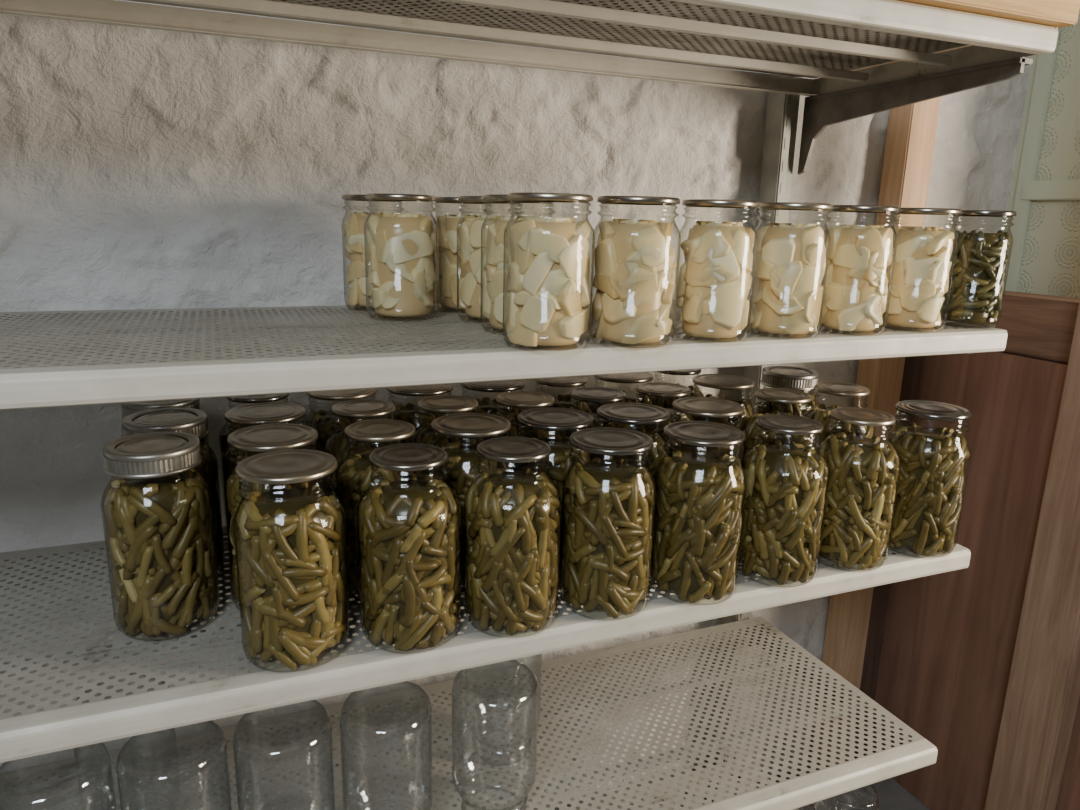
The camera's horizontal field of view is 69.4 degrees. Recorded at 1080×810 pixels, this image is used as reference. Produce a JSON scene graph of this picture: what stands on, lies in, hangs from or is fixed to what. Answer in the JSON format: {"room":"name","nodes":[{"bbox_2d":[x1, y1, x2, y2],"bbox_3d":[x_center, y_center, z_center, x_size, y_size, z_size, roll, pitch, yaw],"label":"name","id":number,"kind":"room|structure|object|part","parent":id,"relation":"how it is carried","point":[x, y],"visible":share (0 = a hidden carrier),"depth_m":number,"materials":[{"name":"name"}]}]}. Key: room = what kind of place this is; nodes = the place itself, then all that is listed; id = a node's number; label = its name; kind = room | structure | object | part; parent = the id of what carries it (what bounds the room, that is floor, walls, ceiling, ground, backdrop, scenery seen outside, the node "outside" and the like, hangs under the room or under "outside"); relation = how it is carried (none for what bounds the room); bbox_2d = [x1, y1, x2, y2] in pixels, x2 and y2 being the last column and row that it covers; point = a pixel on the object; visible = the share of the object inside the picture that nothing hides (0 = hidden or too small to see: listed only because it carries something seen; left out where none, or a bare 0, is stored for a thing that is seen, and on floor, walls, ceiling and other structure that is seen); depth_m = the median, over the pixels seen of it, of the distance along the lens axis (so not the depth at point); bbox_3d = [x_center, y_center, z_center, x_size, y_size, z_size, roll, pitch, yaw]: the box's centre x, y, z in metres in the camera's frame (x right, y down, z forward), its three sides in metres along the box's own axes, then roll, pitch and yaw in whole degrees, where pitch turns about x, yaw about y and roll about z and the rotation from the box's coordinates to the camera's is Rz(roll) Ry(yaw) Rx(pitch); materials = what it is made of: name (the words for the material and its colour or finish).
{"room":"pantry","nodes":[
{"label":"pantry","id":0,"kind":"room"},
{"bbox_2d":[0,0,1032,809],"bbox_3d":[-0.255,-0.331,0.972,2.430,2.301,0.017,-4,15,-22],"label":"wall","id":1,"kind":"structure","parent":0,"point":[141,168],"depth_m":0.98,"materials":[{"name":"white paint"}]},
{"bbox_2d":[672,765,929,809],"bbox_3d":[0.536,1.126,0.038,4.000,0.050,3.117,-4,15,-22],"label":"floor","id":2,"kind":"structure","parent":0,"point":[891,795],"depth_m":1.49,"materials":[{"name":"concrete"}]},
{"bbox_2d":[0,0,1057,809],"bbox_3d":[-0.107,0.006,0.874,1.234,1.701,0.415,-4,15,-22],"label":"metal shelving unit","id":3,"kind":"object","parent":2,"relation":"on","point":[999,50],"visible":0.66,"depth_m":0.86,"materials":[{"name":"metal"}]},
{"bbox_2d":[1,742,116,809],"bbox_3d":[-0.446,0.408,0.727,0.094,0.170,0.094,-10,18,-40],"label":"glass jar","id":4,"kind":"object","parent":3,"relation":"on","point":[102,743],"visible":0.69,"depth_m":0.73,"materials":[{"name":"clear glass"}]},
{"bbox_2d":[73,673,180,809],"bbox_3d":[-0.437,0.384,0.828,0.094,0.170,0.094,14,18,41],"label":"glass jar","id":5,"kind":"object","parent":3,"relation":"on","point":[172,803],"visible":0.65,"depth_m":0.83,"materials":[{"name":"clear glass"}]},
{"bbox_2d":[101,432,219,640],"bbox_3d":[-0.353,0.120,0.726,0.090,0.176,0.090,7,15,23],"label":"jar","id":6,"kind":"object","parent":3,"relation":"on","point":[157,516],"visible":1,"depth_m":0.70,"materials":[{"name":"clear glass"}]},
{"bbox_2d":[122,398,208,444],"bbox_3d":[-0.429,0.076,0.897,0.090,0.176,0.090,5,14,13],"label":"jar","id":7,"kind":"object","parent":3,"relation":"on","point":[128,408],"visible":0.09,"depth_m":0.85,"materials":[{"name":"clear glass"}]},
{"bbox_2d":[120,408,224,570],"bbox_3d":[-0.384,0.097,0.815,0.090,0.176,0.090,5,14,13],"label":"jar","id":8,"kind":"object","parent":3,"relation":"on","point":[163,419],"visible":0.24,"depth_m":0.80,"materials":[{"name":"clear glass"}]},
{"bbox_2d":[116,720,231,809],"bbox_3d":[-0.351,0.403,0.759,0.094,0.170,0.094,9,16,29],"label":"glass jar","id":9,"kind":"object","parent":3,"relation":"on","point":[218,726],"visible":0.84,"depth_m":0.75,"materials":[{"name":"clear glass"}]},
{"bbox_2d":[219,393,296,532],"bbox_3d":[-0.334,0.070,0.936,0.092,0.175,0.092,-4,15,-21],"label":"jar","id":10,"kind":"object","parent":3,"relation":"on","point":[264,398],"visible":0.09,"depth_m":0.90,"materials":[{"name":"clear glass"}]},
{"bbox_2d":[223,402,311,563],"bbox_3d":[-0.295,0.091,0.852,0.092,0.175,0.092,-1,14,-11],"label":"jar","id":11,"kind":"object","parent":3,"relation":"on","point":[254,414],"visible":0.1,"depth_m":0.82,"materials":[{"name":"clear glass"}]},
{"bbox_2d":[224,423,325,608],"bbox_3d":[-0.258,0.113,0.767,0.092,0.175,0.092,8,15,26],"label":"jar","id":12,"kind":"object","parent":3,"relation":"on","point":[278,436],"visible":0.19,"depth_m":0.74,"materials":[{"name":"clear glass"}]},
{"bbox_2d":[233,700,335,809],"bbox_3d":[-0.258,0.397,0.794,0.094,0.170,0.094,-4,15,-23],"label":"glass jar","id":13,"kind":"object","parent":3,"relation":"on","point":[330,724],"visible":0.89,"depth_m":0.78,"materials":[{"name":"clear glass"}]},
{"bbox_2d":[234,449,348,671],"bbox_3d":[-0.217,0.134,0.684,0.092,0.175,0.092,-3,14,-19],"label":"jar","id":14,"kind":"object","parent":3,"relation":"on","point":[291,545],"visible":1,"depth_m":0.66,"materials":[{"name":"clear glass"}]},
{"bbox_2d":[305,388,378,494],"bbox_3d":[-0.242,0.065,0.966,0.092,0.175,0.092,-5,15,-27],"label":"jar","id":15,"kind":"object","parent":3,"relation":"on","point":[322,421],"visible":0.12,"depth_m":0.92,"materials":[{"name":"clear glass"}]},
{"bbox_2d":[322,399,404,498],"bbox_3d":[-0.198,0.086,0.884,0.092,0.175,0.092,13,18,39],"label":"jar","id":16,"kind":"object","parent":3,"relation":"on","point":[336,445],"visible":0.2,"depth_m":0.85,"materials":[{"name":"clear glass"}]},
{"bbox_2d":[342,194,402,310],"bbox_3d":[-0.197,-0.181,0.926,0.074,0.132,0.074,3,14,7],"label":"jar","id":17,"kind":"object","parent":3,"relation":"on","point":[359,255],"visible":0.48,"depth_m":0.90,"materials":[{"name":"clear glass"}]},
{"bbox_2d":[334,419,426,604],"bbox_3d":[-0.162,0.107,0.799,0.092,0.175,0.092,-9,17,-37],"label":"jar","id":18,"kind":"object","parent":3,"relation":"on","point":[353,476],"visible":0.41,"depth_m":0.77,"materials":[{"name":"clear glass"}]},
{"bbox_2d":[339,681,432,809],"bbox_3d":[-0.162,0.391,0.828,0.094,0.170,0.094,2,14,3],"label":"glass jar","id":19,"kind":"object","parent":3,"relation":"on","point":[340,718],"visible":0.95,"depth_m":0.81,"materials":[{"name":"clear glass"}]},
{"bbox_2d":[364,193,438,320],"bbox_3d":[-0.150,-0.161,0.847,0.079,0.132,0.079,5,14,14],"label":"jar","id":20,"kind":"object","parent":3,"relation":"on","point":[402,246],"visible":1,"depth_m":0.82,"materials":[{"name":"clear glass"}]},
{"bbox_2d":[357,443,460,653],"bbox_3d":[-0.120,0.128,0.717,0.092,0.175,0.092,-9,17,-37],"label":"jar","id":21,"kind":"object","parent":3,"relation":"on","point":[408,527],"visible":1,"depth_m":0.69,"materials":[{"name":"clear glass"}]},
{"bbox_2d":[385,384,452,443],"bbox_3d":[-0.152,0.060,0.997,0.092,0.175,0.092,3,14,7],"label":"jar","id":22,"kind":"object","parent":3,"relation":"on","point":[409,413],"visible":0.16,"depth_m":0.95,"materials":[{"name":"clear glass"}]},
{"bbox_2d":[408,395,486,473],"bbox_3d":[-0.108,0.081,0.914,0.092,0.175,0.092,-7,16,-32],"label":"jar","id":23,"kind":"object","parent":3,"relation":"on","point":[441,403],"visible":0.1,"depth_m":0.88,"materials":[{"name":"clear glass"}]},
{"bbox_2d":[433,197,492,312],"bbox_3d":[-0.092,-0.179,0.930,0.074,0.132,0.074,8,15,27],"label":"jar","id":24,"kind":"object","parent":3,"relation":"on","point":[447,241],"visible":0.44,"depth_m":0.91,"materials":[{"name":"clear glass"}]},
{"label":"shelf panel","id":25,"kind":"part","parent":3,"relation":"part of","materials":[{"name":"white metal"}]},
{"bbox_2d":[427,413,514,593],"bbox_3d":[-0.074,0.102,0.828,0.092,0.175,0.092,-1,14,-10],"label":"jar","id":26,"kind":"object","parent":3,"relation":"on","point":[461,468],"visible":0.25,"depth_m":0.79,"materials":[{"name":"clear glass"}]},
{"bbox_3d":[-0.106,0.176,0.895,1.220,0.001,0.362,-4,15,-22],"label":"shelf panel","id":27,"kind":"part","parent":3,"relation":"part of","materials":[{"name":"white metal"}]},
{"bbox_2d":[457,196,521,322],"bbox_3d":[-0.054,-0.159,0.850,0.074,0.132,0.074,-10,18,-39],"label":"jar","id":28,"kind":"object","parent":3,"relation":"on","point":[472,239],"visible":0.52,"depth_m":0.83,"materials":[{"name":"clear glass"}]},
{"bbox_2d":[461,379,525,439],"bbox_3d":[-0.063,0.054,1.029,0.092,0.175,0.092,-10,17,-38],"label":"jar","id":29,"kind":"object","parent":3,"relation":"on","point":[485,405],"visible":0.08,"depth_m":0.99,"materials":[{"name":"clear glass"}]},
{"bbox_2d":[452,660,538,809],"bbox_3d":[-0.051,0.382,0.876,0.094,0.170,0.094,11,17,35],"label":"glass jar","id":30,"kind":"object","parent":3,"relation":"on","point":[526,792],"visible":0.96,"depth_m":0.87,"materials":[{"name":"clear glass"}]},
{"bbox_3d":[-0.099,-0.087,0.831,1.220,0.001,0.362,-4,15,-22],"label":"shelf panel","id":31,"kind":"part","parent":3,"relation":"part of","materials":[{"name":"white metal"}]},
{"bbox_2d":[465,621,541,765],"bbox_3d":[-0.047,0.357,0.981,0.094,0.170,0.094,-11,19,-43],"label":"glass jar","id":32,"kind":"object","parent":3,"relation":"on","point":[540,658],"visible":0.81,"depth_m":0.97,"materials":[{"name":"clear glass"}]},
{"bbox_2d":[464,437,561,637],"bbox_3d":[-0.026,0.123,0.748,0.092,0.175,0.092,1,14,-2],"label":"jar","id":33,"kind":"object","parent":3,"relation":"on","point":[511,518],"visible":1,"depth_m":0.72,"materials":[{"name":"clear glass"}]},
{"bbox_2d":[480,194,555,334],"bbox_3d":[-0.021,-0.139,0.768,0.074,0.132,0.074,5,14,15],"label":"jar","id":34,"kind":"object","parent":3,"relation":"on","point":[496,252],"visible":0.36,"depth_m":0.75,"materials":[{"name":"clear glass"}]},
{"bbox_2d":[486,391,560,470],"bbox_3d":[-0.020,0.075,0.947,0.092,0.175,0.092,4,14,10],"label":"jar","id":35,"kind":"object","parent":3,"relation":"on","point":[517,399],"visible":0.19,"depth_m":0.91,"materials":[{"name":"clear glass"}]},
{"bbox_3d":[-0.091,-0.398,0.755,1.220,0.001,0.362,-4,15,-22],"label":"shelf panel","id":36,"kind":"part","parent":3,"relation":"part of","materials":[{"name":"white metal"}]},
{"bbox_2d":[502,192,594,350],"bbox_3d":[0.007,-0.118,0.685,0.079,0.132,0.079,-8,17,-35],"label":"jar","id":37,"kind":"object","parent":3,"relation":"on","point":[547,285],"visible":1,"depth_m":0.66,"materials":[{"name":"clear glass"}]},
{"bbox_2d":[511,408,595,581],"bbox_3d":[0.015,0.097,0.861,0.092,0.175,0.092,-6,15,-27],"label":"jar","id":38,"kind":"object","parent":3,"relation":"on","point":[548,419],"visible":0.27,"depth_m":0.82,"materials":[{"name":"clear glass"}]},
{"bbox_2d":[528,376,592,433],"bbox_3d":[0.026,0.049,1.062,0.092,0.175,0.092,7,15,21],"label":"jar","id":39,"kind":"object","parent":3,"relation":"on","point":[563,401],"visible":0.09,"depth_m":1.03,"materials":[{"name":"clear glass"}]},
{"bbox_2d":[559,387,631,437],"bbox_3d":[0.069,0.070,0.980,0.092,0.175,0.092,8,15,24],"label":"jar","id":40,"kind":"object","parent":3,"relation":"on","point":[585,394],"visible":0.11,"depth_m":0.95,"materials":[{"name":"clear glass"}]},
{"bbox_2d":[559,427,655,619],"bbox_3d":[0.068,0.117,0.783,0.092,0.175,0.092,-3,14,-18],"label":"jar","id":41,"kind":"object","parent":3,"relation":"on","point":[607,543],"visible":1,"depth_m":0.76,"materials":[{"name":"clear glass"}]},
{"bbox_2d":[589,372,653,412],"bbox_3d":[0.114,0.041,1.102,0.092,0.175,0.092,0,14,-8],"label":"jar","id":42,"kind":"object","parent":3,"relation":"on","point":[641,377],"visible":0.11,"depth_m":1.07,"materials":[{"name":"clear glass"}]},
{"bbox_2d":[591,403,671,560],"bbox_3d":[0.103,0.091,0.893,0.092,0.175,0.092,6,14,17],"label":"jar","id":43,"kind":"object","parent":3,"relation":"on","point":[623,413],"visible":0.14,"depth_m":0.86,"materials":[{"name":"clear glass"}]},
{"bbox_2d":[589,196,680,347],"bbox_3d":[0.086,-0.122,0.711,0.079,0.132,0.079,2,14,3],"label":"jar","id":44,"kind":"object","parent":3,"relation":"on","point":[634,279],"visible":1,"depth_m":0.69,"materials":[{"name":"clear glass"}]},
{"bbox_2d":[630,382,693,444],"bbox_3d":[0.156,0.062,1.018,0.092,0.175,0.092,7,15,23],"label":"jar","id":45,"kind":"object","parent":3,"relation":"on","point":[655,389],"visible":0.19,"depth_m":0.98,"materials":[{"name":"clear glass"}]},
{"bbox_2d":[648,369,704,408],"bbox_3d":[0.198,0.029,1.159,0.092,0.175,0.092,7,15,23],"label":"jar","id":46,"kind":"object","parent":3,"relation":"on","point":[664,402],"visible":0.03,"depth_m":1.12,"materials":[{"name":"clear glass"}]},
{"bbox_2d":[276,0,1079,70],"bbox_3d":[-0.049,-0.409,0.746,1.172,0.026,0.352,-4,15,-22],"label":"board","id":47,"kind":"object","parent":3,"relation":"on","point":[1052,13],"visible":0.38,"depth_m":0.80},
{"bbox_3d":[-0.120,0.720,1.026,1.220,0.001,0.362,-4,15,-22],"label":"shelf panel","id":48,"kind":"part","parent":3,"relation":"part of","materials":[{"name":"white metal"}]},
{"bbox_2d":[650,421,745,604],"bbox_3d":[0.166,0.111,0.818,0.092,0.175,0.092,3,14,5],"label":"jar","id":49,"kind":"object","parent":3,"relation":"on","point":[698,520],"visible":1,"depth_m":0.79,"materials":[{"name":"clear glass"}]},
{"bbox_2d":[665,397,744,469],"bbox_3d":[0.194,0.084,0.932,0.092,0.175,0.092,-4,15,-23],"label":"jar","id":50,"kind":"object","parent":3,"relation":"on","point":[696,406],"visible":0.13,"depth_m":0.90,"materials":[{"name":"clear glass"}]},
{"bbox_2d":[673,199,758,342],"bbox_3d":[0.169,-0.130,0.753,0.074,0.132,0.074,0,14,-6],"label":"jar","id":51,"kind":"object","parent":3,"relation":"on","point":[715,278],"visible":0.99,"depth_m":0.73,"materials":[{"name":"clear glass"}]},
{"bbox_2d":[692,374,754,456],"bbox_3d":[0.247,0.050,1.079,0.092,0.175,0.092,-2,14,-16],"label":"jar","id":52,"kind":"object","parent":3,"relation":"on","point":[716,381],"visible":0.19,"depth_m":1.04,"materials":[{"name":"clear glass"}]},
{"bbox_3d":[0.348,-0.074,1.253,0.016,1.701,0.044,-4,15,-22],"label":"post","id":53,"kind":"part","parent":3,"relation":"part of","materials":[{"name":"metal"}]},
{"bbox_2d":[740,388,817,470],"bbox_3d":[0.304,0.070,1.001,0.092,0.175,0.092,-1,14,-10],"label":"jar","id":54,"kind":"object","parent":3,"relation":"on","point":[776,395],"visible":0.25,"depth_m":0.97,"materials":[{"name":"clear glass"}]},
{"bbox_2d":[737,414,829,586],"bbox_3d":[0.267,0.103,0.862,0.092,0.175,0.092,-7,16,-32],"label":"jar","id":55,"kind":"object","parent":3,"relation":"on","point":[784,495],"visible":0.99,"depth_m":0.83,"materials":[{"name":"clear glass"}]},
{"bbox_2d":[754,366,818,416],"bbox_3d":[0.360,0.036,1.147,0.090,0.176,0.090,-1,14,-8],"label":"jar","id":56,"kind":"object","parent":3,"relation":"on","point":[786,377],"visible":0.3,"depth_m":1.11,"materials":[{"name":"clear glass"}]},
{"bbox_2d":[746,202,832,338],"bbox_3d":[0.251,-0.137,0.789,0.074,0.132,0.074,1,14,-1],"label":"jar","id":57,"kind":"object","parent":3,"relation":"on","point":[790,265],"visible":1,"depth_m":0.77,"materials":[{"name":"clear glass"}]},
{"bbox_2d":[803,382,874,452],"bbox_3d":[0.396,0.061,1.049,0.092,0.175,0.092,-9,17,-36],"label":"jar","id":58,"kind":"object","parent":3,"relation":"on","point":[821,414],"visible":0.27,"depth_m":1.01,"materials":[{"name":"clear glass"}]},
{"bbox_2d":[811,786,878,809],"bbox_3d":[0.436,0.624,1.120,0.094,0.170,0.094,-2,14,-15],"label":"glass jar","id":59,"kind":"object","parent":3,"relation":"on","point":[877,800],"visible":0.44,"depth_m":1.10,"materials":[{"name":"clear glass"}]},
{"bbox_3d":[0.451,0.420,1.190,0.002,0.024,0.366,-4,15,-22],"label":"shelf","id":60,"kind":"part","parent":3,"relation":"part of","materials":[{"name":"metal"}]},
{"bbox_2d":[816,407,900,570],"bbox_3d":[0.364,0.095,0.905,0.092,0.175,0.092,-1,14,-10],"label":"jar","id":61,"kind":"object","parent":3,"relation":"on","point":[863,472],"visible":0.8,"depth_m":0.88,"materials":[{"name":"clear glass"}]},
{"bbox_2d":[817,205,899,334],"bbox_3d":[0.335,-0.143,0.826,0.074,0.132,0.074,1,14,-1],"label":"jar","id":62,"kind":"object","parent":3,"relation":"on","point":[856,287],"visible":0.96,"depth_m":0.80,"materials":[{"name":"clear glass"}]},
{"bbox_2d":[880,208,961,331],"bbox_3d":[0.419,-0.151,0.865,0.074,0.132,0.074,-1,14,-10],"label":"jar","id":63,"kind":"object","parent":3,"relation":"on","point":[920,281],"visible":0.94,"depth_m":0.84,"materials":[{"name":"clear glass"}]},
{"bbox_2d":[885,400,971,557],"bbox_3d":[0.465,0.088,0.946,0.092,0.175,0.092,1,14,-2],"label":"jar","id":64,"kind":"object","parent":3,"relation":"on","point":[928,505],"visible":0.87,"depth_m":0.92,"materials":[{"name":"clear glass"}]},
{"bbox_3d":[0.473,-0.426,0.985,0.002,0.024,0.366,-4,15,-22],"label":"shelf","id":65,"kind":"part","parent":3,"relation":"part of","materials":[{"name":"metal"}]},
{"bbox_3d":[0.465,-0.115,1.060,0.002,0.024,0.366,-4,15,-22],"label":"shelf","id":66,"kind":"part","parent":3,"relation":"part of","materials":[{"name":"metal"}]},
{"bbox_2d":[940,210,1016,327],"bbox_3d":[0.505,-0.158,0.905,0.069,0.131,0.069,14,19,42],"label":"jar","id":67,"kind":"object","parent":3,"relation":"on","point":[977,287],"visible":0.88,"depth_m":0.88,"materials":[{"name":"clear glass"}]},
{"bbox_2d":[809,97,940,769],"bbox_3d":[0.605,-0.385,1.288,0.059,2.300,0.049,-4,15,-22],"label":"post","id":68,"kind":"object","parent":2,"relation":"on","point":[912,128],"visible":0.43,"depth_m":1.34,"materials":[{"name":"brown wood"}]},
{"bbox_2d":[854,356,922,758],"bbox_3d":[0.643,0.293,1.488,0.066,0.891,0.026,-4,15,-22],"label":"post","id":69,"kind":"object","parent":2,"relation":"on","point":[910,380],"visible":0.06,"depth_m":1.51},
{"bbox_2d":[984,302,1079,809],"bbox_3d":[0.805,-0.318,1.032,0.038,2.300,0.089,-4,15,-22],"label":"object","id":70,"kind":"object","parent":2,"relation":"on","point":[1043,691],"visible":1,"depth_m":1.19,"materials":[{"name":"brown wood"}]},
{"bbox_2d":[866,352,1079,809],"bbox_3d":[0.771,0.353,1.307,0.012,0.866,0.467,-4,15,-22],"label":"wood paneling","id":71,"kind":"structure","parent":0,"point":[949,638],"depth_m":1.34,"materials":[{"name":"brown wood"}]},
{"bbox_2d":[943,290,1079,362],"bbox_3d":[0.827,-0.117,1.210,0.085,0.091,0.463,-4,15,-22],"label":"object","id":72,"kind":"object","parent":71,"relation":"on","point":[1036,325],"visible":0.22,"depth_m":1.22,"materials":[{"name":"brown wood"}]},
{"bbox_2d":[998,351,1067,364],"bbox_3d":[0.800,0.133,1.264,0.038,0.414,0.467,-4,15,-22],"label":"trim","id":73,"kind":"structure","parent":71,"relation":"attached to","point":[998,351],"depth_m":1.24,"materials":[{"name":"brown wood"}]},
{"bbox_2d":[1004,9,1079,297],"bbox_3d":[0.956,-0.368,1.253,0.035,2.301,0.417,-4,15,-22],"label":"wallpaper","id":74,"kind":"structure","parent":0,"point":[1050,265],"depth_m":1.35},
{"bbox_2d":[1004,28,1060,291],"bbox_3d":[0.872,-0.400,1.397,0.010,2.291,0.030,-4,15,-22],"label":"trim","id":75,"kind":"structure","parent":74,"relation":"attached to","point":[1045,65],"depth_m":1.38,"materials":[{"name":"green paint"}]},
{"bbox_2d":[1021,179,1079,199],"bbox_3d":[0.941,-0.342,1.231,0.014,0.033,0.377,-4,15,-22],"label":"trim","id":76,"kind":"structure","parent":74,"relation":"attached to","point":[1042,189],"depth_m":1.35,"materials":[{"name":"green paint"}]}
]}

